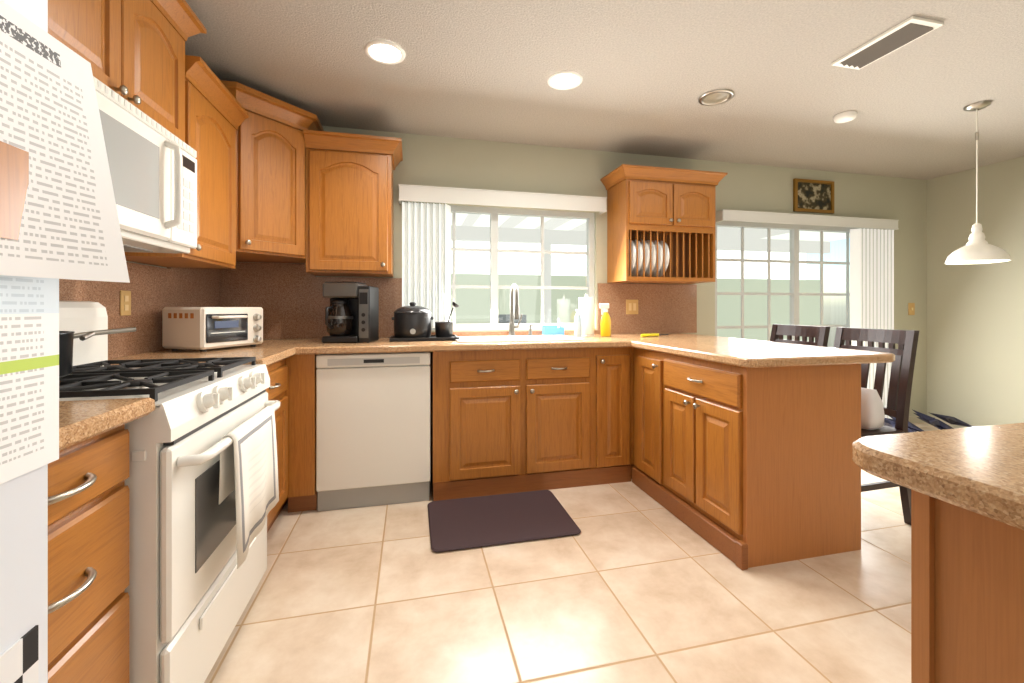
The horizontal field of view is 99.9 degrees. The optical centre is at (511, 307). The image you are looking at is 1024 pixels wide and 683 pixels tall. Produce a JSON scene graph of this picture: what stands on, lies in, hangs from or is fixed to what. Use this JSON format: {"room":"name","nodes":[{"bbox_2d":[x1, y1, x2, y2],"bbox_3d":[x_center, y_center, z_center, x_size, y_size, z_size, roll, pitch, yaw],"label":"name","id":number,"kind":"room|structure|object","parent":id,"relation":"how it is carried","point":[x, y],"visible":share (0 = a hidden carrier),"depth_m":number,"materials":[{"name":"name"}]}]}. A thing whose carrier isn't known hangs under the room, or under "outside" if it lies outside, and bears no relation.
{"room":"kitchen","nodes":[
{"label":"kitchen","id":0,"kind":"room"},
{"bbox_2d":[126,261,166,267],"bbox_3d":[-1.356,-0.064,0.001,0.140,2.400,6.100,0,0,-13],"label":"wall","id":1,"kind":"structure","parent":0,"point":[126,261],"depth_m":2.09,"materials":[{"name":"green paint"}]},
{"bbox_2d":[48,0,206,141],"bbox_3d":[-1.405,-0.919,1.383,0.386,0.560,0.885,0,0,-13],"label":"upper cabinet","id":2,"kind":"object","parent":1,"relation":"attached to","point":[136,48],"visible":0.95,"depth_m":1.47,"materials":[{"name":"brown wood"}]},
{"bbox_2d":[93,76,196,253],"bbox_3d":[-1.355,-0.423,1.329,0.460,0.421,0.760,0,0,-13],"label":"microwave","id":3,"kind":"object","parent":2,"relation":"attached to","point":[153,172],"visible":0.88,"depth_m":1.42,"materials":[{"name":"white plastic"}]},
{"bbox_2d":[124,55,248,268],"bbox_3d":[-1.556,-0.629,2.027,0.386,0.840,0.556,0,0,-13],"label":"upper cabinet","id":4,"kind":"object","parent":1,"relation":"attached to","point":[213,116],"visible":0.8,"depth_m":2.01,"materials":[{"name":"brown wood"}]},
{"bbox_2d":[204,422,954,682],"bbox_3d":[1.745,1.166,0.727,6.510,0.060,6.100,0,0,-13],"label":"floor","id":5,"kind":"structure","parent":0,"point":[361,594],"depth_m":1.62,"materials":[{"name":"tile"}]},
{"bbox_2d":[0,0,47,682],"bbox_3d":[-0.797,0.256,-0.081,0.870,1.760,1.046,0,0,-13],"label":"refrigerator","id":6,"kind":"object","parent":5,"relation":"on","point":[23,498],"visible":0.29,"depth_m":0.47,"materials":[{"name":"white painted metal"}]},
{"bbox_2d":[0,0,129,483],"bbox_3d":[-0.511,-0.066,0.428,0.045,0.491,0.257,0,0,-3],"label":"papers","id":7,"kind":"object","parent":6,"relation":"attached to","point":[59,219],"visible":1,"depth_m":0.47,"materials":[{"name":"white paper"}]},
{"bbox_2d":[48,359,287,682],"bbox_3d":[-1.343,0.697,1.666,0.637,0.878,2.576,0,0,-13],"label":"base cabinet","id":8,"kind":"object","parent":5,"relation":"on","point":[88,494],"visible":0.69,"depth_m":0.90,"materials":[{"name":"brown wood"}]},
{"bbox_2d":[59,301,279,682],"bbox_3d":[-1.197,0.556,1.360,0.730,1.160,0.768,0,0,-13],"label":"stove","id":9,"kind":"object","parent":5,"relation":"on","point":[202,482],"visible":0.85,"depth_m":1.22,"materials":[{"name":"white metal"}]},
{"bbox_2d":[59,327,135,377],"bbox_3d":[-1.264,0.125,1.174,0.342,0.127,0.221,0,0,-35],"label":"pot","id":10,"kind":"object","parent":9,"relation":"on","point":[66,338],"visible":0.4,"depth_m":1.19,"materials":[{"name":"black metal"}]},
{"bbox_2d":[219,406,278,568],"bbox_3d":[-0.872,0.573,1.449,0.058,0.397,0.380,0,0,-13],"label":"towel","id":11,"kind":"object","parent":9,"relation":"hanging from","point":[249,465],"depth_m":1.39,"materials":[{"name":"fabric"}]},
{"bbox_2d":[316,352,429,511],"bbox_3d":[-0.847,0.700,2.734,0.619,0.872,0.610,0,0,-13],"label":"dishwasher","id":12,"kind":"object","parent":5,"relation":"on","point":[373,409],"visible":0.98,"depth_m":2.44,"materials":[{"name":"white metal"}]},
{"bbox_2d":[285,347,630,512],"bbox_3d":[-0.295,0.697,2.874,2.064,0.878,0.700,0,0,-13],"label":"base cabinet","id":13,"kind":"object","parent":5,"relation":"on","point":[502,421],"visible":0.97,"depth_m":2.62,"materials":[{"name":"brown wood"}]},
{"bbox_2d":[427,490,580,551],"bbox_3d":[-0.068,1.127,2.318,0.745,0.015,0.525,0,0,-13],"label":"rug","id":14,"kind":"object","parent":5,"relation":"on","point":[481,521],"visible":1,"depth_m":2.26,"materials":[{"name":"rubber"}]},
{"bbox_2d":[631,347,860,569],"bbox_3d":[1.120,0.697,2.725,0.684,0.878,1.636,0,0,-13],"label":"base cabinet","id":15,"kind":"object","parent":5,"relation":"on","point":[758,463],"visible":0.97,"depth_m":1.98,"materials":[{"name":"brown wood"}]},
{"bbox_2d":[59,333,894,450],"bbox_3d":[0.035,0.236,1.988,3.466,0.040,2.576,0,0,-13],"label":"countertop","id":16,"kind":"structure","parent":15,"relation":"on","point":[79,420],"depth_m":2.11,"materials":[{"name":"beige stone"}]},
{"bbox_2d":[162,307,262,351],"bbox_3d":[-1.538,0.106,2.259,0.301,0.217,0.371,0,0,15],"label":"toaster oven","id":17,"kind":"object","parent":16,"relation":"on","point":[202,329],"visible":1,"depth_m":2.11,"materials":[{"name":"white metal"}]},
{"bbox_2d":[322,282,378,342],"bbox_3d":[-1.006,0.029,2.665,0.285,0.371,0.268,0,0,-1],"label":"coffee maker","id":18,"kind":"object","parent":16,"relation":"on","point":[352,316],"visible":1,"depth_m":2.60,"materials":[{"name":"black plastic"}]},
{"bbox_2d":[389,335,458,341],"bbox_3d":[-0.588,0.204,2.882,0.440,0.021,0.280,0,0,-13],"label":"tray","id":19,"kind":"object","parent":16,"relation":"on","point":[432,337],"visible":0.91,"depth_m":2.76,"materials":[{"name":"black plastic"}]},
{"bbox_2d":[392,302,432,337],"bbox_3d":[-0.658,0.084,2.855,0.246,0.238,0.246,0,0,32],"label":"slow cooker","id":20,"kind":"object","parent":19,"relation":"on","point":[412,321],"visible":0.98,"depth_m":2.75,"materials":[{"name":"black metal"}]},
{"bbox_2d":[435,302,458,336],"bbox_3d":[-0.440,0.082,2.906,0.163,0.241,0.124,0,0,-13],"label":"utensil crock","id":21,"kind":"object","parent":19,"relation":"on","point":[442,329],"visible":0.88,"depth_m":2.85,"materials":[{"name":"black ceramic"}]},
{"bbox_2d":[508,284,522,335],"bbox_3d":[0.012,0.021,3.163,0.109,0.389,0.190,0,0,10],"label":"gooseneck faucet","id":22,"kind":"object","parent":16,"relation":"on","point":[514,309],"visible":0.94,"depth_m":3.21,"materials":[{"name":"silver metal"}]},
{"bbox_2d":[455,335,582,342],"bbox_3d":[0.022,0.309,2.932,0.824,0.205,0.464,0,0,-13],"label":"double-bowl sink","id":23,"kind":"object","parent":16,"relation":"in","point":[517,338],"visible":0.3,"depth_m":3.06,"materials":[{"name":"white ceramic"}]},
{"bbox_2d":[542,318,563,334],"bbox_3d":[0.316,0.150,3.301,0.150,0.131,0.085,0,0,-13],"label":"sponge caddy","id":24,"kind":"object","parent":16,"relation":"on","point":[557,329],"visible":0.81,"depth_m":3.27,"materials":[{"name":"blue plastic"}]},
{"bbox_2d":[574,309,581,336],"bbox_3d":[0.481,0.115,3.143,0.056,0.200,0.056,0,0,-13],"label":"bottle","id":25,"kind":"object","parent":16,"relation":"on","point":[577,320],"visible":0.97,"depth_m":3.12,"materials":[{"name":"white plastic"}]},
{"bbox_2d":[579,294,593,335],"bbox_3d":[0.560,0.058,3.243,0.120,0.315,0.120,0,0,-13],"label":"paper towel roll","id":26,"kind":"object","parent":16,"relation":"on","point":[586,305],"visible":0.84,"depth_m":3.19,"materials":[{"name":"white paper"}]},
{"bbox_2d":[599,303,610,336],"bbox_3d":[0.697,0.092,3.203,0.096,0.245,0.057,0,0,-33],"label":"spray bottle","id":27,"kind":"object","parent":16,"relation":"on","point":[605,324],"visible":1,"depth_m":3.18,"materials":[{"name":"yellow plastic"}]},
{"bbox_2d":[641,334,668,336],"bbox_3d":[1.048,0.203,3.155,0.240,0.021,0.022,0,0,-21],"label":"yellow lighter","id":28,"kind":"object","parent":16,"relation":"on","point":[642,335],"visible":1,"depth_m":3.13,"materials":[{"name":"yellow plastic"}]},
{"bbox_2d":[770,324,829,346],"bbox_3d":[1.734,0.628,2.866,0.523,1.015,0.426,0,0,-13],"label":"dining chair","id":29,"kind":"object","parent":5,"relation":"on","point":[820,333],"visible":0.21,"depth_m":2.91,"materials":[{"name":"brown wood"}]},
{"bbox_2d":[833,327,918,524],"bbox_3d":[1.846,0.628,2.385,0.523,1.015,0.426,0,0,-15],"label":"dining chair","id":30,"kind":"object","parent":5,"relation":"on","point":[902,368],"visible":0.4,"depth_m":2.29,"materials":[{"name":"brown wood"}]},
{"bbox_2d":[884,410,972,432],"bbox_3d":[3.656,1.028,3.818,1.002,0.154,0.374,0,0,-13],"label":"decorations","id":31,"kind":"object","parent":5,"relation":"on","point":[937,423],"visible":0.66,"depth_m":3.81,"materials":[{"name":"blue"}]},
{"bbox_2d":[911,489,1023,682],"bbox_3d":[1.172,0.697,-0.284,0.632,0.878,2.112,0,0,-13],"label":"base cabinet","id":32,"kind":"object","parent":5,"relation":"on","point":[967,567],"visible":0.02,"depth_m":0.62,"materials":[{"name":"brown wood"}]},
{"bbox_2d":[852,423,1023,529],"bbox_3d":[1.199,0.236,-0.297,0.845,0.040,2.275,0,0,-13],"label":"countertop","id":33,"kind":"structure","parent":32,"relation":"on","point":[980,470],"depth_m":0.61,"materials":[{"name":"stone"}]},
{"bbox_2d":[250,126,926,415],"bbox_3d":[1.066,-0.064,3.628,6.230,2.400,0.140,0,0,-13],"label":"wall","id":34,"kind":"structure","parent":0,"point":[428,160],"depth_m":3.66,"materials":[{"name":"green paint"}]},
{"bbox_2d":[220,80,323,262],"bbox_3d":[-1.540,-0.747,2.595,0.676,0.885,0.676,0,0,-13],"label":"upper cabinet","id":35,"kind":"object","parent":34,"relation":"attached to","point":[270,143],"visible":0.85,"depth_m":2.47,"materials":[{"name":"brown wood"}]},
{"bbox_2d":[303,129,402,276],"bbox_3d":[-1.028,-0.649,2.864,0.577,0.860,0.386,0,0,-13],"label":"upper cabinet","id":36,"kind":"object","parent":34,"relation":"attached to","point":[349,177],"visible":1,"depth_m":2.71,"materials":[{"name":"brown wood"}]},
{"bbox_2d":[59,262,696,358],"bbox_3d":[0.100,-0.043,2.014,3.607,0.515,2.557,0,0,-13],"label":"backsplash","id":37,"kind":"structure","parent":34,"relation":"attached to","point":[291,299],"depth_m":2.91,"materials":[{"name":"brown tile"}]},
{"bbox_2d":[120,290,130,315],"bbox_3d":[-1.702,-0.019,1.897,0.008,0.110,0.070,0,0,-13],"label":"outlet","id":38,"kind":"object","parent":37,"relation":"attached to","point":[125,296],"visible":1,"depth_m":1.89,"materials":[{"name":"brown plastic"}]},
{"bbox_2d":[626,300,637,313],"bbox_3d":[0.981,-0.004,3.510,0.110,0.120,0.008,0,0,-13],"label":"outlet","id":39,"kind":"object","parent":37,"relation":"attached to","point":[631,305],"visible":1,"depth_m":3.51,"materials":[{"name":"brown plastic"}]},
{"bbox_2d":[398,184,606,214],"bbox_3d":[-0.037,-0.806,3.241,1.583,0.115,0.106,0,0,-13],"label":"window valance","id":40,"kind":"object","parent":34,"relation":"attached to","point":[415,193],"visible":1,"depth_m":3.18,"materials":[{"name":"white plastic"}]},
{"bbox_2d":[431,205,594,329],"bbox_3d":[-0.061,-0.299,3.354,1.488,0.938,0.060,0,0,-13],"label":"kitchen window","id":41,"kind":"structure","parent":34,"relation":"in","point":[493,212],"depth_m":3.34,"materials":[{"name":"grey plastic"}]},
{"bbox_2d":[402,201,450,327],"bbox_3d":[-0.614,-0.300,3.107,0.348,0.893,0.072,0,0,-13],"label":"vertical blinds","id":42,"kind":"object","parent":41,"relation":"attached to","point":[426,228],"visible":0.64,"depth_m":3.09,"materials":[{"name":"white"}]},
{"bbox_2d":[600,164,727,283],"bbox_3d":[1.184,-0.617,3.387,0.880,0.835,0.376,0,0,-13],"label":"wall cabinet","id":43,"kind":"object","parent":34,"relation":"attached to","point":[675,207],"visible":0.96,"depth_m":3.27,"materials":[{"name":"brown wood"}]},
{"bbox_2d":[715,221,872,340],"bbox_3d":[2.648,0.176,3.989,1.863,1.878,0.060,0,0,-13],"label":"window frame","id":44,"kind":"structure","parent":34,"relation":"in","point":[794,229],"depth_m":3.94,"materials":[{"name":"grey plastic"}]},
{"bbox_2d":[715,209,898,229],"bbox_3d":[2.694,-0.778,3.880,1.923,0.092,0.106,0,0,-13],"label":"valance","id":45,"kind":"object","parent":34,"relation":"attached to","point":[724,214],"visible":0.91,"depth_m":3.80,"materials":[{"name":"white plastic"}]},
{"bbox_2d":[793,178,833,213],"bbox_3d":[2.765,-1.016,3.940,0.440,0.295,0.022,0,0,-13],"label":"picture frame","id":46,"kind":"object","parent":34,"relation":"attached to","point":[811,196],"visible":1,"depth_m":3.94,"materials":[{"name":"gold metal"}]},
{"bbox_2d":[850,228,893,418],"bbox_3d":[3.381,0.185,4.042,0.434,1.831,0.072,0,0,-13],"label":"blinds","id":47,"kind":"object","parent":34,"relation":"attached to","point":[871,250],"visible":0.59,"depth_m":4.01,"materials":[{"name":"white"}]},
{"bbox_2d":[908,303,914,314],"bbox_3d":[3.917,0.016,4.215,0.080,0.120,0.014,0,0,-13],"label":"wall switch plate","id":48,"kind":"object","parent":34,"relation":"attached to","point":[911,306],"visible":1,"depth_m":4.21,"materials":[{"name":"brown plastic"}]},
{"bbox_2d":[185,0,1023,179],"bbox_3d":[1.745,-1.294,0.727,6.510,0.060,6.100,0,0,-13],"label":"ceiling","id":49,"kind":"structure","parent":0,"point":[470,69],"depth_m":2.32,"materials":[{"name":"white paint"}]},
{"bbox_2d":[364,40,404,64],"bbox_3d":[-0.628,-1.258,2.130,0.196,0.009,0.196,0,0,-13],"label":"recessed light","id":50,"kind":"object","parent":49,"relation":"in","point":[381,51],"visible":1,"depth_m":2.12,"materials":[{"name":"white glass"}]},
{"bbox_2d":[547,70,582,89],"bbox_3d":[0.294,-1.258,2.392,0.196,0.009,0.196,0,0,-13],"label":"recessed light","id":51,"kind":"object","parent":49,"relation":"in","point":[561,80],"visible":1,"depth_m":2.39,"materials":[{"name":"white"}]},
{"bbox_2d":[698,89,733,105],"bbox_3d":[1.226,-1.256,2.586,0.196,0.014,0.196,0,0,-13],"label":"recessed light","id":52,"kind":"object","parent":49,"relation":"in","point":[719,96],"visible":1,"depth_m":2.57,"materials":[{"name":"silver metal"}]},
{"bbox_2d":[833,111,856,122],"bbox_3d":[2.188,-1.245,2.827,0.124,0.036,0.124,0,0,-13],"label":"recessed light","id":53,"kind":"object","parent":49,"relation":"attached to","point":[847,116],"visible":1,"depth_m":2.80,"materials":[{"name":"white glass"}]},
{"bbox_2d":[831,16,943,69],"bbox_3d":[1.781,-1.255,2.065,0.180,0.026,0.370,0,0,-13],"label":"ceiling vent","id":54,"kind":"object","parent":49,"relation":"in","point":[912,28],"visible":1,"depth_m":2.03,"materials":[{"name":"beige metal"}]},
{"bbox_2d":[945,101,1011,264],"bbox_3d":[2.904,-0.772,2.688,0.284,0.980,0.284,0,0,-13],"label":"pendant lamp","id":55,"kind":"object","parent":49,"relation":"hanging from","point":[977,250],"visible":1,"depth_m":2.66,"materials":[{"name":"white metal"}]},
{"bbox_2d":[861,388,884,429],"bbox_3d":[1.849,0.530,2.308,0.130,0.205,0.208,0,0,-24],"label":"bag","id":56,"kind":"object","parent":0,"point":[872,410],"depth_m":2.22,"materials":[{"name":"white fabric"}]},
{"bbox_2d":[927,156,1023,425],"bbox_3d":[4.846,-0.064,1.453,0.140,2.400,6.100,0,0,-13],"label":"wall","id":57,"kind":"structure","parent":0,"point":[975,312],"depth_m":3.88,"materials":[{"name":"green paint"}]},
{"bbox_2d":[909,415,978,428],"bbox_3d":[4.514,1.101,1.380,0.539,0.070,5.809,0,0,-13],"label":"baseboard","id":58,"kind":"structure","parent":57,"relation":"attached to","point":[913,419],"depth_m":4.18,"materials":[{"name":"beige paint"}]},
{"label":"outside","id":59,"kind":"structure","parent":0,"visible":0},
{"bbox_2d":[451,213,849,341],"bbox_3d":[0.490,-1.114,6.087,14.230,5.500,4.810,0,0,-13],"label":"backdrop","id":60,"kind":"structure","parent":59,"point":[472,230],"depth_m":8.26,"materials":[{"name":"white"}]}
]}

